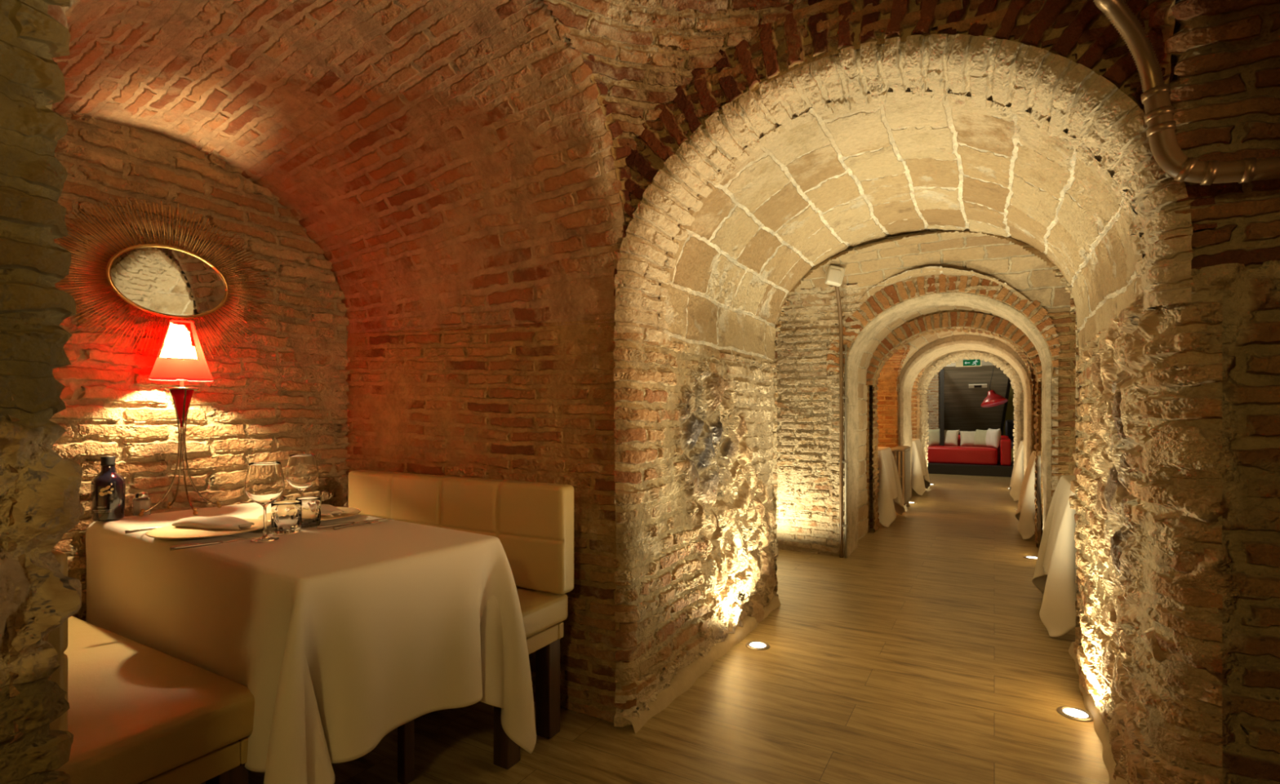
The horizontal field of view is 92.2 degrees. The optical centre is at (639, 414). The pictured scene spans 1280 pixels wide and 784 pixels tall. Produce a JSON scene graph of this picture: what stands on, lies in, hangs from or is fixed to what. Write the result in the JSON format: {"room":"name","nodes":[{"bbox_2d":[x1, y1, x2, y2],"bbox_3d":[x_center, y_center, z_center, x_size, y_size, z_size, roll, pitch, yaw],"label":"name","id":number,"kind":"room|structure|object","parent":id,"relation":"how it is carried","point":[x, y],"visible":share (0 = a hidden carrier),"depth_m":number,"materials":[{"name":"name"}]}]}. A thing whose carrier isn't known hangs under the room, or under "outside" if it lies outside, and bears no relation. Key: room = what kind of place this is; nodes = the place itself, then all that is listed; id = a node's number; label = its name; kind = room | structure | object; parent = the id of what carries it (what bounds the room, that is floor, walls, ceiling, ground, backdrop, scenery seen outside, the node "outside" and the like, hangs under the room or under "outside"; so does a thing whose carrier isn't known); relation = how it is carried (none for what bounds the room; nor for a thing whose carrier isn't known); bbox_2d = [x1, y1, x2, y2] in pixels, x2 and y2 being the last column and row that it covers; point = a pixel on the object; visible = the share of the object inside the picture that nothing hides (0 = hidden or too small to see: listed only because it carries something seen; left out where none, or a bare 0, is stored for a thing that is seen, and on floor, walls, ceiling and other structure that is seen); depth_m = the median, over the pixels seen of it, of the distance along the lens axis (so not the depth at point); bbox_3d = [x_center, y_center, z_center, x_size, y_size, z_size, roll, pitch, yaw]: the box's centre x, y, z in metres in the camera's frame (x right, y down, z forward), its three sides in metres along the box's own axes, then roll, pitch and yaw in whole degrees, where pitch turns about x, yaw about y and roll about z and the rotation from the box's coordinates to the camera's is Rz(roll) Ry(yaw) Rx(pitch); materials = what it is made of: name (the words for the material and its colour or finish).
{"room":"cellar restaurant","nodes":[
{"label":"cellar restaurant","id":0,"kind":"room"},
{"bbox_2d":[0,0,71,106],"bbox_3d":[-0.675,-0.748,-0.392,1.577,0.665,2.047,0,0,30],"label":"ceiling","id":1,"kind":"structure","parent":0,"point":[29,37],"depth_m":0.82,"materials":[{"name":"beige rough stone"}]},
{"bbox_2d":[45,57,55,112],"bbox_3d":[-0.169,-0.853,0.489,1.997,0.830,0.014,0,0,30],"label":"arch","id":2,"kind":"object","parent":1,"relation":"attached to","point":[51,107],"visible":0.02,"depth_m":0.89,"materials":[{"name":"stone"}]},
{"bbox_2d":[0,88,84,783],"bbox_3d":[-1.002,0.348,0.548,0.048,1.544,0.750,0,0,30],"label":"wall","id":3,"kind":"structure","parent":0,"point":[46,486],"depth_m":0.83,"materials":[{"name":"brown rough stone"}]},
{"bbox_2d":[48,112,350,622],"bbox_3d":[-1.805,0.020,2.317,0.023,2.200,1.600,0,0,30],"label":"wall","id":4,"kind":"structure","parent":0,"point":[276,396],"depth_m":2.42,"materials":[{"name":"brick"}]},
{"bbox_2d":[53,195,271,358],"bbox_3d":[-1.755,-0.487,2.286,0.077,0.593,0.723,0,0,30],"label":"sunburst mirror","id":5,"kind":"object","parent":4,"relation":"attached to","point":[165,281],"visible":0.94,"depth_m":2.24,"materials":[{"name":"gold metal"}]},
{"bbox_2d":[110,247,225,315],"bbox_3d":[-1.729,-0.487,2.273,0.006,0.248,0.370,0,0,30],"label":"mirror glass","id":6,"kind":"object","parent":5,"relation":"attached to","point":[155,281],"depth_m":2.26,"materials":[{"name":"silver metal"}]},
{"bbox_2d":[47,0,626,335],"bbox_3d":[-1.117,-0.833,1.922,1.593,1.005,1.648,0,0,30],"label":"ceiling","id":7,"kind":"structure","parent":0,"point":[451,164],"depth_m":2.19,"materials":[{"name":"brick"}]},
{"bbox_2d":[581,53,631,224],"bbox_3d":[-0.429,-0.912,1.527,0.008,0.608,1.580,0,0,30],"label":"arch","id":8,"kind":"object","parent":7,"relation":"attached to","point":[623,172],"visible":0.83,"depth_m":2.12,"materials":[{"name":"brick"}]},
{"bbox_2d":[344,319,637,723],"bbox_3d":[-0.728,0.365,2.592,1.592,1.509,0.060,0,0,28],"label":"wall","id":9,"kind":"structure","parent":0,"point":[531,402],"depth_m":2.43,"materials":[{"name":"brick"}]},
{"bbox_2d":[200,474,1109,783],"bbox_3d":[3.119,1.120,6.224,5.400,0.001,17.500,0,0,30],"label":"floor","id":10,"kind":"structure","parent":0,"point":[925,654],"depth_m":2.44,"materials":[{"name":"brown wood"}]},
{"bbox_2d":[47,549,254,783],"bbox_3d":[-1.461,0.684,1.516,1.155,0.872,0.420,0,0,30],"label":"banquette","id":11,"kind":"object","parent":10,"relation":"on","point":[138,713],"visible":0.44,"depth_m":1.32,"materials":[{"name":"beige leather"}]},
{"bbox_2d":[54,616,254,783],"bbox_3d":[-1.461,0.677,1.516,1.155,0.106,0.420,0,0,30],"label":"seat cushion","id":12,"kind":"object","parent":11,"relation":"on","point":[138,713],"depth_m":1.33,"materials":[{"name":"beige leather"}]},
{"bbox_2d":[397,720,414,783],"bbox_3d":[-1.137,0.748,1.964,1.330,0.745,0.545,0,0,34],"label":"dining table","id":13,"kind":"object","parent":10,"relation":"on","point":[406,733],"visible":0.07,"depth_m":1.86,"materials":[{"name":"brown wood"}]},
{"bbox_2d":[85,501,536,783],"bbox_3d":[-1.124,0.689,1.957,1.481,0.656,0.800,0,0,34],"label":"tablecloth","id":14,"kind":"object","parent":13,"relation":"on","point":[342,639],"visible":0.79,"depth_m":1.58,"materials":[{"name":"white fabric"}]},
{"bbox_2d":[90,456,125,521],"bbox_3d":[-1.810,0.251,2.097,0.092,0.213,0.091,0,0,35],"label":"oil bottle","id":15,"kind":"object","parent":14,"relation":"on","point":[108,488],"visible":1,"depth_m":2.07,"materials":[{"name":"black glass"}]},
{"bbox_2d":[133,492,151,516],"bbox_3d":[-1.753,0.316,2.168,0.040,0.084,0.040,0,0,20],"label":"salt shaker","id":16,"kind":"object","parent":14,"relation":"on","point":[142,501],"visible":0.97,"depth_m":2.15,"materials":[{"name":"clear glass"}]},
{"bbox_2d":[124,527,159,533],"bbox_3d":[-1.468,0.353,1.911,0.021,0.011,0.199,0,0,45],"label":"fork","id":17,"kind":"object","parent":14,"relation":"on","point":[145,529],"visible":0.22,"depth_m":1.86,"materials":[{"name":"metal"}]},
{"bbox_2d":[138,320,221,516],"bbox_3d":[-1.668,0.009,2.244,0.209,0.696,0.209,0,0,-19],"label":"table lamp","id":18,"kind":"object","parent":14,"relation":"on","point":[180,357],"visible":1,"depth_m":2.21,"materials":[{"name":"red fabric"}]},
{"bbox_2d":[145,519,271,538],"bbox_3d":[-1.285,0.349,1.847,0.309,0.017,0.309,0,0,30],"label":"dinner plate","id":19,"kind":"object","parent":14,"relation":"on","point":[170,531],"visible":0.7,"depth_m":1.78,"materials":[{"name":"white ceramic"}]},
{"bbox_2d":[171,516,254,530],"bbox_3d":[-1.279,0.328,1.848,0.247,0.043,0.084,0,0,17],"label":"napkin","id":20,"kind":"object","parent":19,"relation":"on","point":[229,523],"visible":0.98,"depth_m":1.82,"materials":[{"name":"fabric"}]},
{"bbox_2d":[169,537,261,551],"bbox_3d":[-1.148,0.352,1.691,0.015,0.010,0.227,0,0,44],"label":"table knife","id":21,"kind":"object","parent":14,"relation":"on","point":[183,547],"visible":0.96,"depth_m":1.66,"materials":[{"name":"metal"}]},
{"bbox_2d":[244,462,284,542],"bbox_3d":[-1.065,0.248,1.749,0.097,0.219,0.097,0,0,30],"label":"wine glass","id":22,"kind":"object","parent":14,"relation":"on","point":[264,484],"visible":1,"depth_m":1.72,"materials":[{"name":"clear glass"}]},
{"bbox_2d":[271,500,302,534],"bbox_3d":[-1.067,0.311,1.860,0.082,0.092,0.082,0,0,-19],"label":"tumbler","id":23,"kind":"object","parent":14,"relation":"on","point":[286,515],"visible":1,"depth_m":1.83,"materials":[{"name":"clear glass"}]},
{"bbox_2d":[285,454,318,497],"bbox_3d":[-1.146,0.248,2.090,0.097,0.219,0.097,0,0,30],"label":"wine glass","id":24,"kind":"object","parent":14,"relation":"on","point":[302,470],"visible":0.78,"depth_m":2.06,"materials":[{"name":"clear glass"}]},
{"bbox_2d":[295,496,320,528],"bbox_3d":[-1.057,0.312,1.963,0.072,0.090,0.072,0,0,13],"label":"tumbler","id":25,"kind":"object","parent":14,"relation":"on","point":[311,506],"visible":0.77,"depth_m":1.94,"materials":[{"name":"clear glass"}]},
{"bbox_2d":[257,506,360,522],"bbox_3d":[-1.122,0.349,2.101,0.309,0.017,0.309,0,0,30],"label":"dinner plate","id":26,"kind":"object","parent":14,"relation":"on","point":[348,512],"visible":0.41,"depth_m":2.07,"materials":[{"name":"white ceramic"}]},
{"bbox_2d":[320,504,344,516],"bbox_3d":[-1.108,0.328,2.095,0.212,0.043,0.084,0,0,23],"label":"napkin","id":27,"kind":"object","parent":26,"relation":"on","point":[326,510],"visible":0.33,"depth_m":2.06,"materials":[{"name":"fabric"}]},
{"bbox_2d":[316,518,386,529],"bbox_3d":[-0.926,0.352,1.996,0.015,0.010,0.227,0,0,40],"label":"table knife","id":28,"kind":"object","parent":14,"relation":"on","point":[318,527],"visible":0.95,"depth_m":1.96,"materials":[{"name":"metal"}]},
{"bbox_2d":[333,519,394,530],"bbox_3d":[-0.886,0.353,1.980,0.021,0.011,0.199,0,0,36],"label":"fork","id":29,"kind":"object","parent":14,"relation":"on","point":[386,520],"visible":1,"depth_m":1.96,"materials":[{"name":"metal"}]},
{"bbox_2d":[348,470,573,769],"bbox_3d":[-0.810,0.684,2.317,1.165,0.872,0.320,0,0,30],"label":"banquette","id":30,"kind":"object","parent":10,"relation":"on","point":[533,522],"visible":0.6,"depth_m":2.16,"materials":[{"name":"beige leather"}]},
{"bbox_2d":[515,586,567,639],"bbox_3d":[-0.821,0.677,2.324,1.140,0.106,0.320,0,0,30],"label":"seat cushion","id":31,"kind":"object","parent":30,"relation":"on","point":[544,611],"depth_m":2.08,"materials":[{"name":"beige leather"}]},
{"bbox_2d":[745,640,769,650],"bbox_3d":[0.568,1.117,2.973,0.116,0.006,0.116,0,0,30],"label":"uplight","id":32,"kind":"object","parent":10,"relation":"on","point":[755,645],"visible":1,"depth_m":2.96,"materials":[{"name":"metal"}]},
{"bbox_2d":[890,445,911,512],"bbox_3d":[3.048,0.753,7.273,0.220,0.734,0.556,0,0,30],"label":"tablecloth","id":33,"kind":"object","parent":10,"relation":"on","point":[901,454],"visible":0.57,"depth_m":7.08,"materials":[{"name":"white fabric"}]},
{"bbox_2d":[927,462,1013,477],"bbox_3d":[6.165,1.025,11.820,2.150,0.190,1.200,0,0,30],"label":"platform","id":34,"kind":"object","parent":10,"relation":"on","point":[997,470],"visible":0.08,"depth_m":11.22,"materials":[{"name":"black paint"}]},
{"bbox_2d":[926,435,1011,466],"bbox_3d":[6.091,0.670,11.851,1.790,0.520,0.960,0,0,30],"label":"sofa","id":35,"kind":"object","parent":34,"relation":"on","point":[980,455],"visible":0.5,"depth_m":11.36,"materials":[{"name":"leather"}]},
{"bbox_2d":[926,429,939,446],"bbox_3d":[5.772,0.460,12.081,0.361,0.349,0.192,0,0,-13],"label":"sofa cushion","id":36,"kind":"object","parent":35,"relation":"on","point":[934,434],"visible":0.77,"depth_m":12.01,"materials":[{"name":"white fabric"}]},
{"bbox_2d":[943,430,959,446],"bbox_3d":[6.033,0.465,12.011,0.206,0.319,0.343,0,0,-44],"label":"sofa cushion","id":37,"kind":"object","parent":35,"relation":"on","point":[950,437],"visible":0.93,"depth_m":11.93,"materials":[{"name":"white fabric"}]},
{"bbox_2d":[959,431,975,446],"bbox_3d":[6.343,0.475,11.868,0.330,0.297,0.216,0,0,21],"label":"sofa cushion","id":38,"kind":"object","parent":35,"relation":"on","point":[967,438],"visible":0.94,"depth_m":11.82,"materials":[{"name":"beige fabric"}]},
{"bbox_2d":[973,429,988,447],"bbox_3d":[6.516,0.460,11.688,0.209,0.338,0.361,0,0,-31],"label":"sofa cushion","id":39,"kind":"object","parent":35,"relation":"on","point":[980,435],"visible":0.7,"depth_m":11.67,"materials":[{"name":"beige fabric"}]},
{"bbox_2d":[985,428,1000,448],"bbox_3d":[6.566,0.450,11.452,0.172,0.367,0.370,0,0,1],"label":"sofa cushion","id":40,"kind":"object","parent":35,"relation":"on","point":[993,438],"visible":1,"depth_m":11.34,"materials":[{"name":"white fabric"}]},
{"bbox_2d":[938,358,1011,445],"bbox_3d":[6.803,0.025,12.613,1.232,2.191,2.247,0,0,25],"label":"wall","id":41,"kind":"structure","parent":10,"relation":"on","point":[960,408],"depth_m":12.35,"materials":[{"name":"black paint"}]},
{"bbox_2d":[968,384,986,388],"bbox_3d":[6.625,-0.549,12.077,0.320,0.071,0.091,0,0,30],"label":"direction sign","id":42,"kind":"object","parent":41,"relation":"attached to","point":[971,386],"visible":1,"depth_m":12.06,"materials":[{"name":"white plastic"}]},
{"bbox_2d":[1004,420,1014,462],"bbox_3d":[7.590,0.621,12.168,0.529,1.002,0.628,0,0,-40],"label":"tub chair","id":43,"kind":"object","parent":10,"relation":"on","point":[1009,427],"visible":0.08,"depth_m":12.36,"materials":[{"name":"leather"}]},
{"bbox_2d":[1023,555,1037,559],"bbox_3d":[3.049,1.117,4.787,0.116,0.006,0.116,0,0,30],"label":"uplight","id":44,"kind":"object","parent":10,"relation":"on","point":[1031,557],"visible":0.84,"depth_m":4.78,"materials":[{"name":"metal"}]},
{"bbox_2d":[1056,706,1093,722],"bbox_3d":[1.623,1.117,2.296,0.116,0.006,0.116,0,0,30],"label":"uplight","id":45,"kind":"object","parent":10,"relation":"on","point":[1073,713],"visible":0.99,"depth_m":2.29,"materials":[{"name":"metal"}]},
{"bbox_2d":[613,333,778,728],"bbox_3d":[0.363,0.416,2.926,0.071,1.408,1.718,0,0,30],"label":"wall","id":46,"kind":"structure","parent":0,"point":[694,437],"depth_m":2.60,"materials":[{"name":"brick"}]},
{"bbox_2d":[622,596,781,733],"bbox_3d":[0.383,1.090,2.894,0.068,0.060,1.680,0,0,30],"label":"baseboard","id":47,"kind":"structure","parent":46,"relation":"attached to","point":[686,677],"depth_m":2.60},
{"bbox_2d":[776,282,866,555],"bbox_3d":[0.909,0.065,5.141,1.850,2.109,0.199,0,0,30],"label":"wall","id":48,"kind":"structure","parent":0,"point":[802,519],"depth_m":4.98,"materials":[{"name":"brick"}]},
{"bbox_2d":[543,0,1178,150],"bbox_3d":[0.217,-1.194,1.160,1.544,0.623,1.597,0,0,30],"label":"ceiling","id":49,"kind":"structure","parent":0,"point":[642,51],"depth_m":1.96,"materials":[{"name":"brick"}]},
{"bbox_2d":[1148,0,1175,84],"bbox_3d":[0.852,-0.912,0.790,0.005,0.608,1.580,0,0,30],"label":"arch","id":50,"kind":"object","parent":49,"relation":"attached to","point":[1162,17],"visible":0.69,"depth_m":1.42,"materials":[{"name":"brick"}]},
{"bbox_2d":[657,91,1144,375],"bbox_3d":[1.427,-0.653,3.266,1.492,0.786,2.915,0,0,30],"label":"ceiling","id":51,"kind":"structure","parent":0,"point":[832,184],"depth_m":2.52,"materials":[{"name":"stone"}]},
{"bbox_2d":[629,0,1202,269],"bbox_3d":[0.611,-0.772,1.828,1.596,0.984,0.021,0,0,30],"label":"wall","id":52,"kind":"structure","parent":0,"point":[942,11],"depth_m":1.78,"materials":[{"name":"brick"}]},
{"bbox_2d":[613,33,1192,344],"bbox_3d":[0.661,-0.669,1.931,1.573,0.826,0.278,0,0,30],"label":"arch","id":53,"kind":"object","parent":52,"relation":"attached to","point":[1079,102],"depth_m":1.78,"materials":[{"name":"brick"}]},
{"bbox_2d":[613,0,1217,296],"bbox_3d":[0.613,-0.850,1.817,1.630,0.850,0.018,0,0,30],"label":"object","id":54,"kind":"structure","parent":52,"relation":"attached to","point":[1123,70],"depth_m":1.77,"materials":[{"name":"brick"}]},
{"bbox_2d":[771,271,1082,632],"bbox_3d":[1.424,0.220,3.278,4.600,1.800,0.026,0,0,30],"label":"trim","id":55,"kind":"structure","parent":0,"point":[1063,281],"depth_m":3.63,"materials":[{"name":"beige stone"}]},
{"bbox_2d":[926,372,938,429],"bbox_3d":[5.510,-0.245,12.978,1.410,2.730,0.022,0,0,30],"label":"pier","id":56,"kind":"object","parent":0,"point":[932,394],"visible":0.06,"depth_m":12.67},
{"bbox_2d":[844,327,1042,540],"bbox_3d":[3.249,0.085,6.450,4.000,2.070,1.731,0,0,30],"label":"wall","id":57,"kind":"structure","parent":0,"point":[887,410],"depth_m":7.27,"materials":[{"name":"brick"}]},
{"bbox_2d":[871,327,1039,547],"bbox_3d":[2.813,0.177,5.563,1.308,1.886,0.250,0,0,30],"label":"trim","id":58,"kind":"structure","parent":57,"relation":"attached to","point":[875,442],"depth_m":5.76,"materials":[{"name":"stone"}]},
{"bbox_2d":[857,306,1043,541],"bbox_3d":[2.571,0.096,5.154,1.420,2.048,0.700,0,0,30],"label":"ceiling","id":59,"kind":"structure","parent":0,"point":[863,522],"depth_m":5.53,"materials":[{"name":"stone"}]},
{"bbox_2d":[826,275,1075,556],"bbox_3d":[2.811,0.034,4.148,3.064,2.172,0.044,0,0,30],"label":"wall","id":60,"kind":"structure","parent":0,"point":[834,392],"depth_m":4.15,"materials":[{"name":"beige brick"}]},
{"bbox_2d":[835,286,848,558],"bbox_3d":[1.516,0.064,4.686,0.070,2.111,0.311,0,0,30],"label":"conduit","id":61,"kind":"object","parent":60,"relation":"attached to","point":[841,353],"visible":0.96,"depth_m":4.79,"materials":[{"name":"paint"}]},
{"bbox_2d":[826,273,1060,374],"bbox_3d":[2.149,-0.683,4.517,1.546,0.744,0.012,0,0,30],"label":"trim","id":62,"kind":"structure","parent":60,"relation":"attached to","point":[880,302],"depth_m":4.51,"materials":[{"name":"brown brick"}]},
{"bbox_2d":[847,292,1051,556],"bbox_3d":[2.296,0.118,4.677,1.356,2.003,0.412,0,0,30],"label":"trim","id":63,"kind":"structure","parent":60,"relation":"attached to","point":[895,313],"depth_m":4.71,"materials":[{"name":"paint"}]},
{"bbox_2d":[871,327,1033,528],"bbox_3d":[3.316,0.094,6.428,1.421,2.052,1.750,0,0,30],"label":"ceiling","id":64,"kind":"structure","parent":0,"point":[916,344],"depth_m":6.93,"materials":[{"name":"stone"}]},
{"bbox_2d":[865,308,1043,533],"bbox_3d":[2.744,0.082,5.456,1.452,2.076,0.019,0,0,30],"label":"wall","id":65,"kind":"structure","parent":0,"point":[867,459],"depth_m":5.78,"materials":[{"name":"brick"}]},
{"bbox_2d":[866,311,1042,385],"bbox_3d":[2.742,-0.585,5.447,1.465,0.630,0.012,0,0,30],"label":"trim","id":66,"kind":"structure","parent":65,"relation":"attached to","point":[1002,327],"depth_m":5.43,"materials":[{"name":"brown brick"}]},
{"bbox_2d":[779,230,1143,331],"bbox_3d":[1.787,-0.915,3.908,4.600,0.471,1.465,0,0,30],"label":"ceiling","id":67,"kind":"structure","parent":0,"point":[1024,268],"depth_m":4.18,"materials":[{"name":"stone"}]},
{"bbox_2d":[824,264,844,286],"bbox_3d":[1.419,-1.016,4.493,0.136,0.169,0.113,0,0,5],"label":"emergency light","id":68,"kind":"object","parent":67,"relation":"attached to","point":[835,273],"visible":0.98,"depth_m":4.44,"materials":[{"name":"white plastic"}]},
{"bbox_2d":[826,268,840,283],"bbox_3d":[1.399,-0.997,4.444,0.102,0.110,0.012,0,0,5],"label":"diffuser","id":69,"kind":"object","parent":68,"relation":"attached to","point":[833,275],"depth_m":4.44,"materials":[{"name":"white plastic"}]},
{"bbox_2d":[897,334,1031,453],"bbox_3d":[3.750,0.084,7.188,1.456,2.072,0.014,0,0,30],"label":"wall","id":70,"kind":"structure","parent":0,"point":[960,337],"depth_m":7.20,"materials":[{"name":"paint"}]},
{"bbox_2d":[920,351,1008,373],"bbox_3d":[4.500,0.086,8.486,1.418,2.068,1.200,0,0,30],"label":"ceiling","id":71,"kind":"structure","parent":0,"point":[931,362],"depth_m":9.09,"materials":[{"name":"stone"}]},
{"bbox_2d":[899,340,1031,498],"bbox_3d":[3.981,0.131,7.571,1.352,1.979,0.907,0,0,30],"label":"ceiling","id":72,"kind":"structure","parent":0,"point":[908,380],"depth_m":7.52,"materials":[{"name":"paint"}]},
{"bbox_2d":[900,359,1031,438],"bbox_3d":[4.440,0.195,8.520,3.600,1.849,1.204,0,0,30],"label":"wall","id":73,"kind":"structure","parent":0,"point":[915,389],"depth_m":9.33,"materials":[{"name":"brown brick"}]},
{"bbox_2d":[913,350,1023,441],"bbox_3d":[4.797,0.080,9.004,1.456,2.080,0.011,0,0,30],"label":"wall","id":74,"kind":"structure","parent":0,"point":[933,363],"depth_m":9.01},
{"bbox_2d":[919,351,1021,466],"bbox_3d":[4.982,0.101,9.335,1.325,2.038,0.762,0,0,30],"label":"trim","id":75,"kind":"structure","parent":74,"relation":"attached to","point":[923,417],"depth_m":9.21,"materials":[{"name":"beige stone"}]},
{"bbox_2d":[1003,384,1014,462],"bbox_3d":[8.845,-0.255,12.828,2.200,2.750,0.060,0,0,30],"label":"wall","id":76,"kind":"structure","parent":0,"point":[1010,409],"depth_m":13.29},
{"bbox_2d":[1069,286,1222,783],"bbox_3d":[1.655,0.416,2.177,0.112,1.408,1.726,0,0,27],"label":"wall","id":77,"kind":"structure","parent":0,"point":[1126,392],"depth_m":1.56,"materials":[{"name":"stone"}]},
{"bbox_2d":[1068,642,1128,783],"bbox_3d":[1.633,1.090,2.175,0.068,0.060,1.680,0,0,30],"label":"baseboard","id":78,"kind":"structure","parent":77,"relation":"attached to","point":[1100,727],"depth_m":2.14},
{"bbox_2d":[1140,260,1279,783],"bbox_3d":[1.915,0.391,1.075,1.550,1.459,0.090,0,0,34],"label":"wall pier","id":79,"kind":"object","parent":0,"point":[1245,571],"visible":0.73,"depth_m":1.39,"materials":[{"name":"brick"}]},
{"bbox_2d":[1151,0,1279,269],"bbox_3d":[1.529,-0.851,0.403,1.553,1.042,1.643,0,0,30],"label":"brick wall","id":80,"kind":"structure","parent":0,"point":[1224,96],"depth_m":1.36,"materials":[{"name":"brick"}]},
{"bbox_2d":[1093,0,1279,185],"bbox_3d":[1.374,-0.914,1.212,1.219,0.848,0.286,0,0,14],"label":"ceiling pipe","id":81,"kind":"object","parent":80,"relation":"attached to","point":[1166,150],"visible":1,"depth_m":1.36,"materials":[{"name":"metal"}]},
{"bbox_3d":[6.335,-1.680,11.815,5.400,0.100,5.300,0,0,30],"label":"ceiling","id":82,"kind":"structure","parent":0,"visible":0},
{"bbox_2d":[955,359,981,367],"bbox_3d":[5.201,-1.191,9.753,0.360,0.878,0.034,0,0,30],"label":"exit sign","id":83,"kind":"object","parent":82,"relation":"hanging from","point":[975,362],"visible":0.62,"depth_m":9.74,"materials":[{"name":"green plastic"}]},
{"bbox_2d":[980,364,1008,407],"bbox_3d":[5.934,-0.866,10.315,0.398,1.509,0.398,0,0,30],"label":"pendant lamp","id":84,"kind":"object","parent":82,"relation":"hanging from","point":[993,399],"visible":0.96,"depth_m":10.29,"materials":[{"name":"metal"}]},
{"bbox_3d":[2.734,0.748,3.158,0.870,0.745,0.630,0,0,30],"label":"dining table","id":85,"kind":"object","parent":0,"visible":0},
{"bbox_2d":[1031,475,1075,637],"bbox_3d":[2.732,0.735,3.157,1.194,0.747,0.934,0,0,30],"label":"tablecloth","id":86,"kind":"object","parent":85,"relation":"on","point":[1055,574],"visible":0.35,"depth_m":3.09,"materials":[{"name":"white fabric"}]},
{"bbox_3d":[4.082,0.748,5.543,0.870,0.745,0.630,0,0,30],"label":"dining table","id":87,"kind":"object","parent":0,"visible":0},
{"bbox_2d":[1015,451,1040,539],"bbox_3d":[4.081,0.735,5.542,1.194,0.747,0.934,0,0,30],"label":"tablecloth","id":88,"kind":"object","parent":87,"relation":"on","point":[1025,511],"visible":0.19,"depth_m":5.46,"materials":[{"name":"white fabric"}]},
{"bbox_3d":[5.450,0.748,7.940,0.870,0.745,0.630,0,0,30],"label":"dining table","id":89,"kind":"object","parent":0,"visible":0},
{"bbox_2d":[1008,440,1023,501],"bbox_3d":[5.451,0.735,7.941,1.194,0.747,0.934,0,0,30],"label":"tablecloth","id":90,"kind":"object","parent":89,"relation":"on","point":[1017,476],"visible":0.25,"depth_m":7.86,"materials":[{"name":"white fabric"}]},
{"bbox_3d":[2.182,0.748,6.671,0.870,0.745,0.630,0,0,30],"label":"dining table","id":91,"kind":"object","parent":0,"visible":0},
{"bbox_2d":[876,447,904,527],"bbox_3d":[2.183,0.735,6.671,1.194,0.747,0.934,0,0,30],"label":"tablecloth","id":92,"kind":"object","parent":91,"relation":"on","point":[890,499],"visible":0.26,"depth_m":6.14,"materials":[{"name":"white fabric"}]},
{"bbox_3d":[3.569,0.748,9.022,0.870,0.745,0.630,0,0,30],"label":"dining table","id":93,"kind":"object","parent":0,"visible":0},
{"bbox_2d":[911,438,930,495],"bbox_3d":[3.568,0.735,9.021,1.194,0.747,0.934,0,0,30],"label":"tablecloth","id":94,"kind":"object","parent":93,"relation":"on","point":[920,481],"visible":0.27,"depth_m":8.46,"materials":[{"name":"white fabric"}]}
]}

